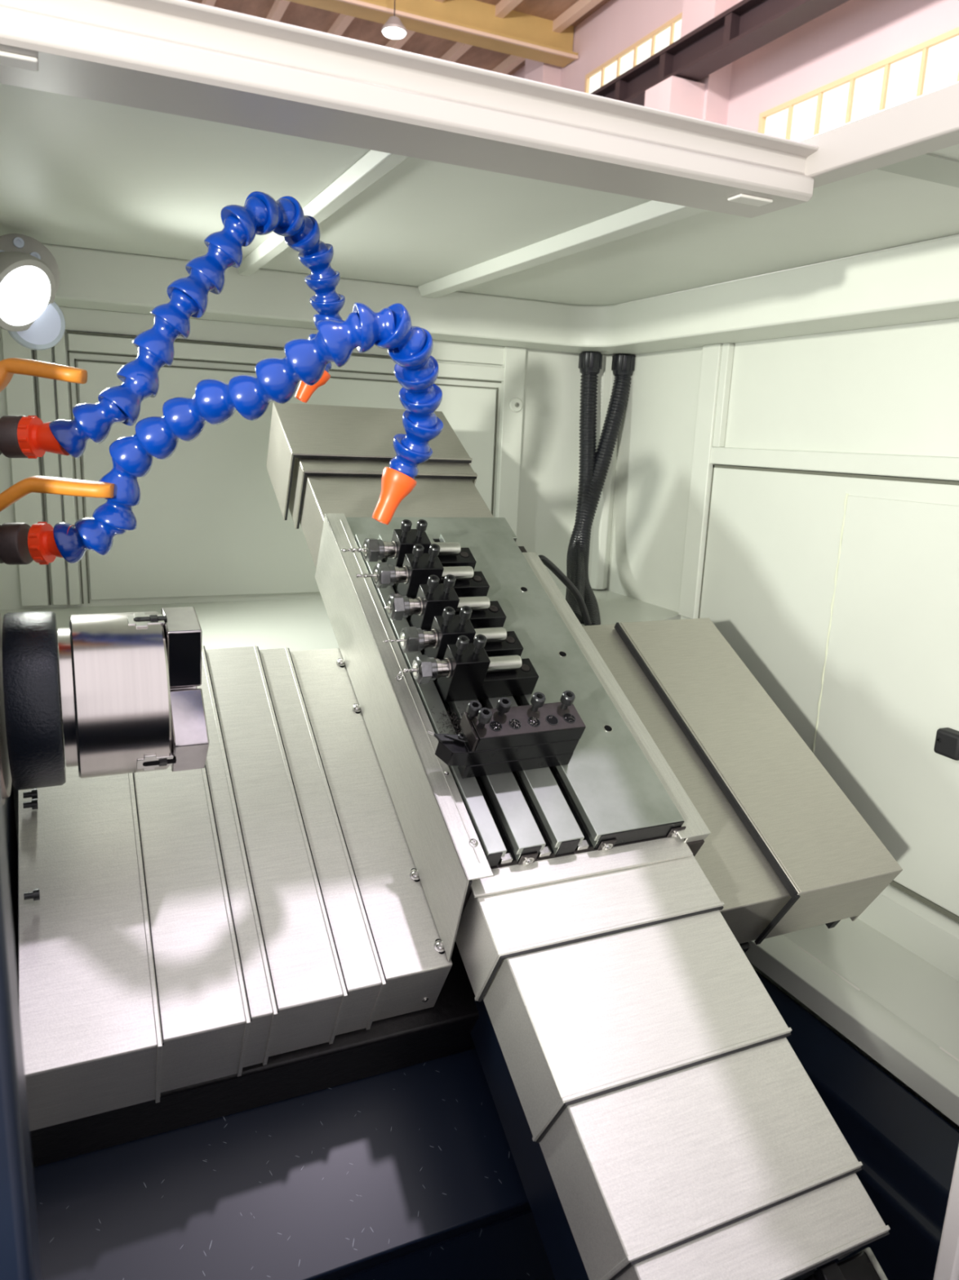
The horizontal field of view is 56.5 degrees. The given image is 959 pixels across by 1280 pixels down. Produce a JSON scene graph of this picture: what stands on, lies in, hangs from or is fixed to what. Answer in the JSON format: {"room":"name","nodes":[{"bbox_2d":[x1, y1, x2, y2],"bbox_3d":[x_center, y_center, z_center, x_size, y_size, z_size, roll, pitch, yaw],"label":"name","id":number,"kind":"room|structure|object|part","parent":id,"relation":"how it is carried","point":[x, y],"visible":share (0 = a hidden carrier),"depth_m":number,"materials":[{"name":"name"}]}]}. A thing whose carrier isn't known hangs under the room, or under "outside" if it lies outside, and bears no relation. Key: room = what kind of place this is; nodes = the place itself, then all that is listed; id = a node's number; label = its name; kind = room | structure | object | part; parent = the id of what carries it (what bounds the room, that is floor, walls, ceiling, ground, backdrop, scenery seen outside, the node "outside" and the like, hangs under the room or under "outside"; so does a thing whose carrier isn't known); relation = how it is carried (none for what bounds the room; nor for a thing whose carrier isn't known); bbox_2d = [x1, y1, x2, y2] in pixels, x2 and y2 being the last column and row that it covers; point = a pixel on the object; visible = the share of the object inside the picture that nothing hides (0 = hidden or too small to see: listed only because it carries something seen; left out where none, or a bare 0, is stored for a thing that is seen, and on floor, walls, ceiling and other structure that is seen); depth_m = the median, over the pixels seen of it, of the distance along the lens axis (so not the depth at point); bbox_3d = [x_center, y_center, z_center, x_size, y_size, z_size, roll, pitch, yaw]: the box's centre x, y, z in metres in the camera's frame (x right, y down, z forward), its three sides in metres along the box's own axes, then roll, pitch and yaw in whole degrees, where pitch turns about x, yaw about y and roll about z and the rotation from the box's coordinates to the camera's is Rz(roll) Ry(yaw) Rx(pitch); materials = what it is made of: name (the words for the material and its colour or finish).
{"room":"metal workshop","nodes":[
{"label":"metal workshop","id":0,"kind":"room"},
{"bbox_2d":[0,328,582,848],"bbox_3d":[-0.273,0.242,1.534,1.090,1.625,0.030,-4,14,-25],"label":"wall","id":1,"kind":"structure","parent":0,"point":[548,482],"depth_m":1.54,"materials":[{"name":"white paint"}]},
{"bbox_2d":[0,306,526,606],"bbox_3d":[-0.303,-0.267,1.369,0.815,0.408,0.014,-4,14,-25],"label":"trim","id":2,"kind":"structure","parent":1,"relation":"attached to","point":[20,392],"depth_m":1.28,"materials":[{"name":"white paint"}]},
{"bbox_2d":[77,360,496,599],"bbox_3d":[-0.270,-0.239,1.398,0.640,0.334,0.004,-4,14,-25],"label":"back wall panel","id":3,"kind":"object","parent":1,"relation":"in","point":[208,514],"depth_m":1.34,"materials":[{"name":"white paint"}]},
{"bbox_2d":[236,150,408,275],"bbox_3d":[-0.179,-0.425,0.911,0.021,0.012,0.663,-4,14,-25],"label":"trim","id":4,"kind":"structure","parent":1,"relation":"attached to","point":[374,165],"depth_m":0.78,"materials":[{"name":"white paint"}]},
{"bbox_2d":[0,588,681,651],"bbox_3d":[-0.141,-0.005,1.213,1.050,0.010,0.540,-4,14,-25],"label":"trim","id":5,"kind":"structure","parent":1,"relation":"attached to","point":[301,624],"depth_m":1.28,"materials":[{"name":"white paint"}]},
{"bbox_2d":[537,555,591,625],"bbox_3d":[0.120,-0.071,1.287,0.096,0.106,0.017,-3,14,-21],"label":"cable","id":6,"kind":"object","parent":5,"relation":"on","point":[550,565],"visible":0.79,"depth_m":1.29,"materials":[{"name":"black plastic"}]},
{"bbox_2d":[565,353,635,623],"bbox_3d":[0.177,-0.256,1.443,0.075,0.421,0.334,6,13,17],"label":"corrugated hose","id":7,"kind":"object","parent":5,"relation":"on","point":[623,364],"visible":0.84,"depth_m":1.52,"materials":[{"name":"black plastic"}]},
{"bbox_2d":[509,397,523,412],"bbox_3d":[0.062,-0.395,1.498,0.024,0.024,0.007,-4,14,-25],"label":"boss","id":8,"kind":"object","parent":1,"relation":"attached to","point":[516,405],"visible":1,"depth_m":1.50,"materials":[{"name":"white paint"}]},
{"bbox_2d":[588,354,618,589],"bbox_3d":[0.215,-0.295,1.594,0.054,0.410,0.038,-4,14,-25],"label":"trim","id":9,"kind":"structure","parent":1,"relation":"attached to","point":[601,531],"depth_m":1.60,"materials":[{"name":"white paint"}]},
{"bbox_2d":[186,0,609,75],"bbox_3d":[-4.613,-9.097,12.853,11.300,0.150,21.500,-4,14,-25],"label":"ceiling","id":10,"kind":"structure","parent":0,"point":[295,14],"depth_m":12.89,"materials":[{"name":"brown wood"}]},
{"bbox_2d":[200,0,216,6],"bbox_3d":[-4.140,-9.002,13.156,0.120,0.130,21.400,-4,14,-25],"label":"trim","id":11,"kind":"structure","parent":10,"relation":"attached to","point":[209,2],"depth_m":12.20,"materials":[{"name":"beige wood"}]},
{"bbox_2d":[266,0,290,22],"bbox_3d":[-3.323,-9.052,13.529,0.120,0.130,21.400,-4,14,-25],"label":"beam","id":12,"kind":"structure","parent":10,"relation":"attached to","point":[278,8],"depth_m":12.36,"materials":[{"name":"beige wood"}]},
{"bbox_2d":[327,13,354,35],"bbox_3d":[-2.505,-9.102,13.902,0.120,0.130,21.400,-4,14,-25],"label":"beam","id":13,"kind":"structure","parent":10,"relation":"attached to","point":[343,21],"depth_m":12.73,"materials":[{"name":"beige wood"}]},
{"bbox_2d":[382,0,406,39],"bbox_3d":[-1.006,-7.802,10.626,0.298,1.088,0.298,-4,14,-25],"label":"pendant lamp","id":14,"kind":"object","parent":10,"relation":"hanging from","point":[393,28],"visible":1,"depth_m":10.65,"materials":[{"name":"grey metal"}]},
{"bbox_2d":[384,0,444,49],"bbox_3d":[-1.688,-9.153,14.276,0.120,0.130,21.400,-4,14,-25],"label":"trim","id":15,"kind":"structure","parent":10,"relation":"attached to","point":[393,43],"depth_m":13.17,"materials":[{"name":"beige wood"}]},
{"bbox_2d":[285,0,578,67],"bbox_3d":[-3.663,-8.205,10.507,10.980,0.470,0.420,-4,14,-25],"label":"roof beam","id":16,"kind":"structure","parent":10,"relation":"attached to","point":[475,23],"depth_m":12.11,"materials":[{"name":"paint"}]},
{"bbox_2d":[440,0,523,62],"bbox_3d":[-0.870,-9.203,14.649,0.120,0.130,21.400,-4,14,-25],"label":"trim","id":17,"kind":"structure","parent":10,"relation":"attached to","point":[504,7],"depth_m":13.17,"materials":[{"name":"beige wood"}]},
{"bbox_2d":[491,0,602,74],"bbox_3d":[-0.053,-9.254,15.022,0.120,0.130,21.400,-4,14,-25],"label":"trim","id":18,"kind":"structure","parent":10,"relation":"attached to","point":[580,7],"depth_m":12.36,"materials":[{"name":"beige wood"}]},
{"bbox_2d":[373,562,473,588],"bbox_3d":[-0.054,-0.065,0.878,0.101,0.025,0.023,-4,14,-25],"label":"collet chuck","id":19,"kind":"object","parent":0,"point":[387,575],"visible":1,"depth_m":0.86,"materials":[{"name":"metal"}]},
{"bbox_2d":[355,573,375,577],"bbox_3d":[-0.107,-0.061,0.854,0.023,0.004,0.004,-4,14,-25],"label":"mill","id":20,"kind":"object","parent":19,"relation":"attached to","point":[357,575],"visible":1,"depth_m":0.85,"materials":[{"name":"metal"}]},
{"bbox_2d":[0,83,958,305],"bbox_3d":[0.156,-0.333,0.518,1.090,0.011,1.930,-4,14,-25],"label":"ceiling","id":21,"kind":"structure","parent":0,"point":[75,171],"depth_m":0.86,"materials":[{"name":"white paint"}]},
{"bbox_2d":[0,233,65,350],"bbox_3d":[-0.555,-0.415,1.083,0.091,0.126,0.235,-4,14,-25],"label":"work lamp","id":22,"kind":"object","parent":21,"relation":"attached to","point":[29,273],"visible":1,"depth_m":1.02,"materials":[{"name":"grey"}]},
{"bbox_3d":[-0.531,-0.427,1.035,0.080,0.080,0.014,-5,15,-30],"label":"mounting plate","id":23,"kind":"part","parent":22,"relation":"part of","materials":[{"name":"grey metal"}]},
{"bbox_2d":[0,0,818,217],"bbox_3d":[-0.077,-0.342,0.562,0.705,0.036,0.074,-4,14,-25],"label":"beam","id":24,"kind":"structure","parent":21,"relation":"attached to","point":[184,58],"depth_m":0.55,"materials":[{"name":"metal"}]},
{"bbox_2d":[0,50,39,71],"bbox_3d":[-0.253,-0.309,0.475,0.032,0.002,0.016,-4,14,-25],"label":"pad","id":25,"kind":"object","parent":24,"relation":"attached to","point":[6,59],"visible":1,"depth_m":0.47,"materials":[{"name":"white paint"}]},
{"bbox_2d":[727,193,773,206],"bbox_3d":[0.208,-0.338,0.685,0.032,0.002,0.016,-4,14,-25],"label":"pad","id":26,"kind":"object","parent":24,"relation":"attached to","point":[741,197],"visible":1,"depth_m":0.68,"materials":[{"name":"white paint"}]},
{"bbox_2d":[417,200,707,297],"bbox_3d":[0.062,-0.439,1.022,0.033,0.014,0.663,-4,14,-25],"label":"trim","id":27,"kind":"structure","parent":21,"relation":"attached to","point":[651,214],"depth_m":0.94,"materials":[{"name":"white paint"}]},
{"bbox_2d":[797,80,958,187],"bbox_3d":[0.481,-0.254,0.222,0.026,0.030,1.102,-4,14,-25],"label":"trim","id":28,"kind":"structure","parent":21,"relation":"attached to","point":[928,122],"depth_m":0.62,"materials":[{"name":"paint"}]},
{"bbox_2d":[877,152,958,187],"bbox_3d":[0.409,-0.358,0.701,0.235,0.002,0.043,-4,14,-25],"label":"trim","id":29,"kind":"structure","parent":21,"relation":"attached to","point":[929,166],"depth_m":0.67,"materials":[{"name":"grey paint"}]},
{"bbox_2d":[511,0,958,132],"bbox_3d":[0.753,-5.575,14.839,0.300,7.150,24.000,-4,14,-25],"label":"wall","id":30,"kind":"structure","parent":0,"point":[854,36],"depth_m":9.09,"materials":[{"name":"paint"}]},
{"bbox_2d":[524,58,561,86],"bbox_3d":[0.813,-5.384,14.009,0.300,7.150,0.600,-4,14,-25],"label":"trim","id":31,"kind":"structure","parent":30,"relation":"attached to","point":[537,71],"depth_m":13.11,"materials":[{"name":"paint"}]},
{"bbox_2d":[584,12,682,93],"bbox_3d":[1.984,-7.092,11.516,0.050,1.080,2.430,-4,14,-25],"label":"window","id":32,"kind":"structure","parent":30,"relation":"in","point":[669,32],"depth_m":11.41,"materials":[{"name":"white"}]},
{"bbox_3d":[1.595,-7.305,12.379,0.013,0.980,0.348,-4,14,-25],"label":"pane","id":33,"kind":"part","parent":32,"relation":"part of","materials":[{"name":"white"}]},
{"bbox_3d":[1.757,-7.220,12.037,0.013,0.980,0.348,-4,14,-25],"label":"pane","id":34,"kind":"part","parent":32,"relation":"part of","materials":[{"name":"white glass"}]},
{"bbox_3d":[1.918,-7.135,11.694,0.013,0.980,0.348,-4,14,-25],"label":"pane","id":35,"kind":"part","parent":32,"relation":"part of","materials":[{"name":"white glass"}]},
{"bbox_3d":[2.080,-7.051,11.351,0.013,0.980,0.348,-4,14,-25],"label":"pane","id":36,"kind":"part","parent":32,"relation":"part of","materials":[{"name":"white"}]},
{"bbox_3d":[2.242,-6.966,11.008,0.013,0.980,0.348,-4,14,-25],"label":"pane","id":37,"kind":"part","parent":32,"relation":"part of","materials":[{"name":"white glass"}]},
{"bbox_3d":[2.404,-6.881,10.666,0.013,0.980,0.348,-4,14,-25],"label":"pane","id":38,"kind":"part","parent":32,"relation":"part of","materials":[{"name":"white"}]},
{"bbox_2d":[644,0,738,124],"bbox_3d":[2.254,-4.509,10.429,0.750,7.150,0.600,-4,14,-25],"label":"column","id":39,"kind":"structure","parent":30,"relation":"attached to","point":[707,99],"depth_m":9.86,"materials":[{"name":"paint"}]},
{"bbox_2d":[590,0,848,106],"bbox_3d":[2.280,-6.344,9.704,0.300,0.410,10.000,-4,14,-25],"label":"steel beam","id":40,"kind":"structure","parent":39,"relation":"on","point":[747,26],"depth_m":9.20,"materials":[{"name":"grey paint"}]},
{"bbox_2d":[758,26,958,141],"bbox_3d":[3.743,-4.547,8.007,0.050,1.320,3.700,-4,14,-25],"label":"window","id":41,"kind":"structure","parent":30,"relation":"in","point":[931,64],"depth_m":8.25,"materials":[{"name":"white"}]},
{"bbox_3d":[3.092,-4.897,9.426,0.013,1.220,0.360,-4,14,-25],"label":"pane","id":42,"kind":"part","parent":41,"relation":"part of","materials":[{"name":"white glass"}]},
{"bbox_3d":[3.259,-4.810,9.073,0.013,1.220,0.360,-4,14,-25],"label":"pane","id":43,"kind":"part","parent":41,"relation":"part of","materials":[{"name":"white glass"}]},
{"bbox_3d":[3.425,-4.722,8.720,0.013,1.220,0.360,-4,14,-25],"label":"pane","id":44,"kind":"part","parent":41,"relation":"part of","materials":[{"name":"white glass"}]},
{"bbox_3d":[3.592,-4.635,8.367,0.013,1.220,0.360,-4,14,-25],"label":"pane","id":45,"kind":"part","parent":41,"relation":"part of","materials":[{"name":"white glass"}]},
{"bbox_3d":[3.758,-4.548,8.014,0.013,1.220,0.360,-4,14,-25],"label":"pane","id":46,"kind":"part","parent":41,"relation":"part of","materials":[{"name":"white glass"}]},
{"bbox_3d":[3.925,-4.460,7.661,0.013,1.220,0.360,-4,14,-25],"label":"pane","id":47,"kind":"part","parent":41,"relation":"part of","materials":[{"name":"white"}]},
{"bbox_2d":[604,317,958,1130],"bbox_3d":[0.609,0.420,0.918,0.020,1.625,1.930,-4,14,-25],"label":"wall","id":48,"kind":"structure","parent":0,"point":[894,389],"depth_m":1.23,"materials":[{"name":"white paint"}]},
{"bbox_2d":[42,234,958,354],"bbox_3d":[0.161,-0.294,0.513,1.050,0.063,1.900,-4,14,-25],"label":"trim","id":49,"kind":"structure","parent":48,"relation":"attached to","point":[917,282],"depth_m":1.18,"materials":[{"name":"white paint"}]},
{"bbox_2d":[574,351,602,625],"bbox_3d":[0.176,-0.245,1.426,0.041,0.436,0.314,3,13,1],"label":"corrugated hose","id":50,"kind":"object","parent":48,"relation":"hanging from","point":[590,362],"visible":0.72,"depth_m":1.52,"materials":[{"name":"black plastic"}]},
{"bbox_2d":[678,342,958,618],"bbox_3d":[0.633,-0.085,0.754,0.015,0.413,1.440,-4,14,-25],"label":"trim","id":51,"kind":"structure","parent":48,"relation":"attached to","point":[717,362],"depth_m":1.32,"materials":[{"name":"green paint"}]},
{"bbox_2d":[697,464,958,922],"bbox_3d":[0.635,0.124,0.783,0.010,0.485,1.400,-4,14,-25],"label":"trim","id":52,"kind":"structure","parent":48,"relation":"attached to","point":[894,883],"depth_m":1.08,"materials":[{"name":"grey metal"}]},
{"bbox_2d":[699,467,958,915],"bbox_3d":[0.637,0.124,0.782,0.008,0.475,1.396,-4,14,-25],"label":"side wall panel","id":53,"kind":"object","parent":48,"relation":"in","point":[891,678],"depth_m":1.11,"materials":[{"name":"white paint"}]},
{"bbox_2d":[933,727,958,760],"bbox_3d":[0.525,0.116,0.991,0.021,0.029,0.032,-4,14,-25],"label":"switch","id":54,"kind":"object","parent":53,"relation":"attached to","point":[947,740],"visible":1,"depth_m":0.99,"materials":[{"name":"black plastic"}]},
{"bbox_2d":[813,493,848,753],"bbox_3d":[0.452,0.021,1.164,0.005,0.420,0.006,-4,14,-25],"label":"door frame","id":55,"kind":"structure","parent":48,"relation":"attached to","point":[846,494],"depth_m":1.15,"materials":[{"name":"white metal"}]},
{"bbox_2d":[745,884,958,1125],"bbox_3d":[0.559,0.417,0.764,0.195,0.076,0.900,-4,14,-25],"label":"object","id":56,"kind":"object","parent":48,"relation":"attached to","point":[886,979],"visible":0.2,"depth_m":0.99,"materials":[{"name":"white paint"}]},
{"bbox_3d":[-5.004,-0.966,9.863,15.200,0.100,30.000,-4,14,-25],"label":"floor","id":57,"kind":"structure","parent":0,"visible":0},
{"bbox_2d":[0,778,41,1279],"bbox_3d":[-0.340,0.666,0.325,0.378,1.330,0.035,-4,14,-25],"label":"trim","id":58,"kind":"structure","parent":57,"relation":"on","point":[20,1254],"depth_m":0.28,"materials":[{"name":"blue paint"}]},
{"bbox_2d":[933,1145,958,1279],"bbox_3d":[0.346,0.500,0.618,0.114,1.580,0.015,-4,14,-25],"label":"trim","id":59,"kind":"structure","parent":57,"relation":"on","point":[947,1268],"depth_m":0.57,"materials":[{"name":"white paint"}]},
{"bbox_3d":[0.081,1.114,0.937,1.000,0.020,1.500,-4,14,-25],"label":"tray","id":60,"kind":"object","parent":57,"relation":"on","visible":0},
{"bbox_2d":[29,941,888,1279],"bbox_3d":[-0.053,0.597,0.878,0.685,0.984,0.706,-4,14,-25],"label":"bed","id":61,"kind":"object","parent":60,"relation":"on","point":[402,1147],"depth_m":0.71,"materials":[{"name":"blue paint"}]},
{"bbox_2d":[0,613,17,986],"bbox_3d":[-0.359,0.094,0.624,0.055,0.410,0.240,-4,14,-25],"label":"headstock","id":62,"kind":"object","parent":61,"relation":"attached to","point":[6,787],"visible":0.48,"depth_m":0.67,"materials":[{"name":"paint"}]},
{"bbox_2d":[1,610,66,790],"bbox_3d":[-0.309,0.042,0.622,0.032,0.122,0.122,-4,14,-25],"label":"spindle","id":63,"kind":"object","parent":62,"relation":"attached to","point":[33,706],"visible":0.96,"depth_m":0.57,"materials":[{"name":"black metal"}]},
{"bbox_2d":[57,606,209,778],"bbox_3d":[-0.253,0.036,0.649,0.092,0.118,0.119,-4,14,-25],"label":"lathe chuck","id":64,"kind":"object","parent":63,"relation":"attached to","point":[132,701],"visible":1,"depth_m":0.60,"materials":[{"name":"metal"}]},
{"bbox_3d":[-0.291,0.040,0.631,0.008,0.098,0.098,-4,14,-25],"label":"plate","id":65,"kind":"part","parent":64,"relation":"part of","materials":[{"name":"metal"}]},
{"bbox_2d":[17,644,452,1131],"bbox_3d":[-0.227,0.166,0.781,0.308,0.278,0.388,-4,14,-25],"label":"cover","id":66,"kind":"object","parent":61,"relation":"on","point":[180,929],"visible":0.91,"depth_m":0.69,"materials":[{"name":"silver metal"}]},
{"bbox_3d":[-0.082,0.293,0.914,0.674,0.033,0.546,-4,44,-25],"label":"chute plate","id":67,"kind":"part","parent":61,"relation":"part of","materials":[{"name":"black paint"}]},
{"bbox_3d":[-0.099,0.217,0.910,0.649,0.075,0.397,-4,44,-25],"label":"bed rail","id":68,"kind":"part","parent":61,"relation":"part of","materials":[{"name":"metal"}]},
{"bbox_2d":[315,513,711,961],"bbox_3d":[0.007,0.051,0.898,0.236,0.321,0.451,-4,14,-25],"label":"slide","id":69,"kind":"object","parent":61,"relation":"on","point":[618,803],"visible":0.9,"depth_m":0.79,"materials":[{"name":"silver metal"}]},
{"bbox_2d":[266,402,493,567],"bbox_3d":[-0.127,-0.196,1.131,0.234,0.194,0.261,-4,14,-25],"label":"cover","id":70,"kind":"object","parent":69,"relation":"on","point":[322,460],"visible":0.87,"depth_m":1.09,"materials":[{"name":"silver metal"}]},
{"bbox_2d":[362,537,460,561],"bbox_3d":[-0.068,-0.092,0.904,0.101,0.023,0.025,-4,14,-25],"label":"collet chuck","id":71,"kind":"object","parent":69,"relation":"on","point":[375,549],"visible":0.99,"depth_m":0.89,"materials":[{"name":"metal"}]},
{"bbox_2d":[341,547,364,552],"bbox_3d":[-0.124,-0.088,0.878,0.024,0.005,0.005,-4,14,-25],"label":"mill","id":72,"kind":"object","parent":71,"relation":"in","point":[353,549],"visible":1,"depth_m":0.88,"materials":[{"name":"metal"}]},
{"bbox_3d":[-0.061,-0.122,1.013,0.214,0.012,0.041,-4,44,-25],"label":"plate","id":73,"kind":"part","parent":69,"relation":"part of","materials":[{"name":"metal"}]},
{"bbox_2d":[386,519,476,570],"bbox_3d":[-0.047,-0.093,0.917,0.089,0.065,0.046,-4,14,-25],"label":"holder","id":74,"kind":"object","parent":69,"relation":"on","point":[405,538],"visible":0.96,"depth_m":0.89,"materials":[{"name":"black metal"}]},
{"bbox_2d":[386,593,489,620],"bbox_3d":[-0.038,-0.033,0.847,0.101,0.023,0.025,-4,14,-25],"label":"collet chuck","id":75,"kind":"object","parent":69,"relation":"on","point":[400,606],"visible":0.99,"depth_m":0.83,"materials":[{"name":"metal"}]},
{"bbox_2d":[396,543,489,598],"bbox_3d":[-0.033,-0.066,0.891,0.089,0.065,0.046,-4,14,-25],"label":"holder","id":76,"kind":"object","parent":69,"relation":"on","point":[420,565],"visible":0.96,"depth_m":0.87,"materials":[{"name":"black metal"}]},
{"bbox_2d":[431,704,465,734],"bbox_3d":[-0.018,0.074,0.779,0.039,0.025,0.042,-4,14,-26],"label":"chips","id":77,"kind":"object","parent":69,"relation":"on","point":[450,716],"visible":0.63,"depth_m":0.78,"materials":[{"name":"black metal"}]},
{"bbox_2d":[400,626,506,653],"bbox_3d":[-0.023,-0.003,0.818,0.101,0.025,0.024,-4,14,-25],"label":"collet chuck","id":78,"kind":"object","parent":69,"relation":"on","point":[415,639],"visible":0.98,"depth_m":0.80,"materials":[{"name":"metal"}]},
{"bbox_2d":[382,639,402,642],"bbox_3d":[-0.076,0.001,0.794,0.023,0.002,0.002,-4,14,-25],"label":"bit","id":79,"kind":"object","parent":78,"relation":"attached to","point":[396,640],"visible":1,"depth_m":0.79,"materials":[{"name":"metal"}]},
{"bbox_2d":[409,573,506,630],"bbox_3d":[-0.017,-0.034,0.860,0.089,0.065,0.046,-4,14,-25],"label":"holder","id":80,"kind":"object","parent":69,"relation":"on","point":[435,597],"visible":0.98,"depth_m":0.84,"materials":[{"name":"black metal"}]},
{"bbox_2d":[412,654,521,684],"bbox_3d":[-0.010,0.023,0.793,0.101,0.025,0.025,-4,14,-25],"label":"collet chuck","id":81,"kind":"object","parent":69,"relation":"on","point":[427,668],"visible":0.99,"depth_m":0.78,"materials":[{"name":"metal"}]},
{"bbox_2d":[403,667,415,672],"bbox_3d":[-0.059,0.026,0.771,0.015,0.004,0.004,-4,14,-25],"label":"bit","id":82,"kind":"object","parent":81,"relation":"attached to","point":[412,669],"visible":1,"depth_m":0.77,"materials":[{"name":"metal"}]},
{"bbox_2d":[395,670,405,681],"bbox_3d":[-0.069,0.031,0.769,0.009,0.010,0.006,5,13,12],"label":"metal curl","id":83,"kind":"object","parent":82,"relation":"hanging from","point":[397,676],"visible":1,"depth_m":0.77,"materials":[{"name":"metal"}]},
{"bbox_2d":[423,605,523,659],"bbox_3d":[-0.002,-0.004,0.831,0.089,0.065,0.046,-4,14,-25],"label":"holder","id":84,"kind":"object","parent":69,"relation":"on","point":[449,626],"visible":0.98,"depth_m":0.81,"materials":[{"name":"black metal"}]},
{"bbox_2d":[436,634,538,702],"bbox_3d":[0.011,0.022,0.806,0.089,0.065,0.046,-4,14,-25],"label":"holder","id":85,"kind":"object","parent":69,"relation":"on","point":[469,678],"visible":1,"depth_m":0.79,"materials":[{"name":"black metal"}]},
{"bbox_3d":[0.019,0.028,0.864,0.185,0.020,0.410,-4,44,-25],"label":"tool plate","id":86,"kind":"part","parent":69,"relation":"part of","materials":[{"name":"metal"}]},
{"bbox_2d":[457,690,586,778],"bbox_3d":[0.032,0.077,0.748,0.103,0.071,0.052,-4,14,-25],"label":"block","id":87,"kind":"object","parent":69,"relation":"on","point":[478,724],"visible":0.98,"depth_m":0.73,"materials":[{"name":"black metal"}]},
{"bbox_3d":[-0.008,0.074,0.720,0.002,0.015,0.030,-4,44,-25],"label":"plate","id":88,"kind":"part","parent":87,"relation":"part of","materials":[{"name":"grey metal"}]},
{"bbox_2d":[427,730,579,766],"bbox_3d":[0.021,0.086,0.738,0.133,0.030,0.026,-3,14,-21],"label":"tool","id":89,"kind":"object","parent":87,"relation":"in","point":[452,749],"visible":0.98,"depth_m":0.73,"materials":[{"name":"black metal"}]},
{"bbox_2d":[494,714,574,729],"bbox_3d":[0.044,0.067,0.734,0.077,0.006,0.008,-4,14,-25],"label":"chips","id":90,"kind":"object","parent":87,"relation":"in","point":[571,714],"visible":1,"depth_m":0.73,"materials":[{"name":"silver metal"}]},
{"bbox_2d":[455,854,890,1279],"bbox_3d":[0.129,0.312,0.659,0.207,0.212,0.283,-4,14,-25],"label":"cover","id":91,"kind":"object","parent":61,"relation":"on","point":[672,1112],"visible":1,"depth_m":0.62,"materials":[{"name":"silver metal"}]},
{"bbox_2d":[582,617,902,944],"bbox_3d":[0.231,0.142,0.984,0.240,0.276,0.380,-4,14,-25],"label":"cover","id":92,"kind":"object","parent":61,"relation":"on","point":[785,851],"visible":0.73,"depth_m":0.92,"materials":[{"name":"silver metal"}]},
{"bbox_3d":[0.242,0.424,0.592,0.054,0.036,0.030,-4,14,-25],"label":"rail end bracket","id":93,"kind":"part","parent":61,"relation":"part of","materials":[{"name":"metal"}]},
{"bbox_2d":[754,968,958,1279],"bbox_3d":[0.433,0.638,0.759,0.065,0.356,0.900,-4,14,-25],"label":"trough","id":94,"kind":"object","parent":61,"relation":"attached to","point":[907,1152],"visible":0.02,"depth_m":0.83,"materials":[{"name":"blue paint"}]},
{"bbox_3d":[-0.561,0.376,0.893,0.020,1.625,0.980,-4,14,-25],"label":"wall","id":95,"kind":"structure","parent":0,"visible":0},
{"bbox_3d":[-0.405,-0.106,0.593,0.068,0.150,0.060,-4,14,-25],"label":"valve manifold","id":96,"kind":"object","parent":95,"relation":"attached to","visible":0},
{"bbox_2d":[0,357,87,457],"bbox_3d":[-0.315,-0.152,0.591,0.115,0.067,0.038,2,13,-1],"label":"valve","id":97,"kind":"object","parent":96,"relation":"attached to","point":[10,447],"visible":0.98,"depth_m":0.58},
{"bbox_3d":[-0.295,-0.166,0.581,0.077,0.035,0.021,1,13,-4],"label":"lever","id":98,"kind":"part","parent":97,"relation":"part of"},
{"bbox_2d":[17,191,345,458],"bbox_3d":[-0.195,-0.224,0.638,0.252,0.191,0.067,-8,16,-39],"label":"hose","id":99,"kind":"object","parent":97,"relation":"attached to","point":[260,214],"visible":0.91,"depth_m":0.61,"materials":[{"name":"blue plastic"}]},
{"bbox_2d":[0,475,114,564],"bbox_3d":[-0.306,-0.078,0.592,0.133,0.063,0.038,2,13,-1],"label":"pipe","id":100,"kind":"object","parent":96,"relation":"attached to","point":[14,548],"visible":0.96,"depth_m":0.57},
{"bbox_3d":[-0.281,-0.092,0.581,0.086,0.029,0.020,2,13,-3],"label":"lever","id":101,"kind":"part","parent":100,"relation":"part of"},
{"bbox_2d":[27,302,444,564],"bbox_3d":[-0.157,-0.126,0.569,0.272,0.172,0.094,1,13,-7],"label":"hose","id":102,"kind":"object","parent":100,"relation":"attached to","point":[215,402],"visible":0.99,"depth_m":0.56,"materials":[{"name":"blue plastic"}]}
]}

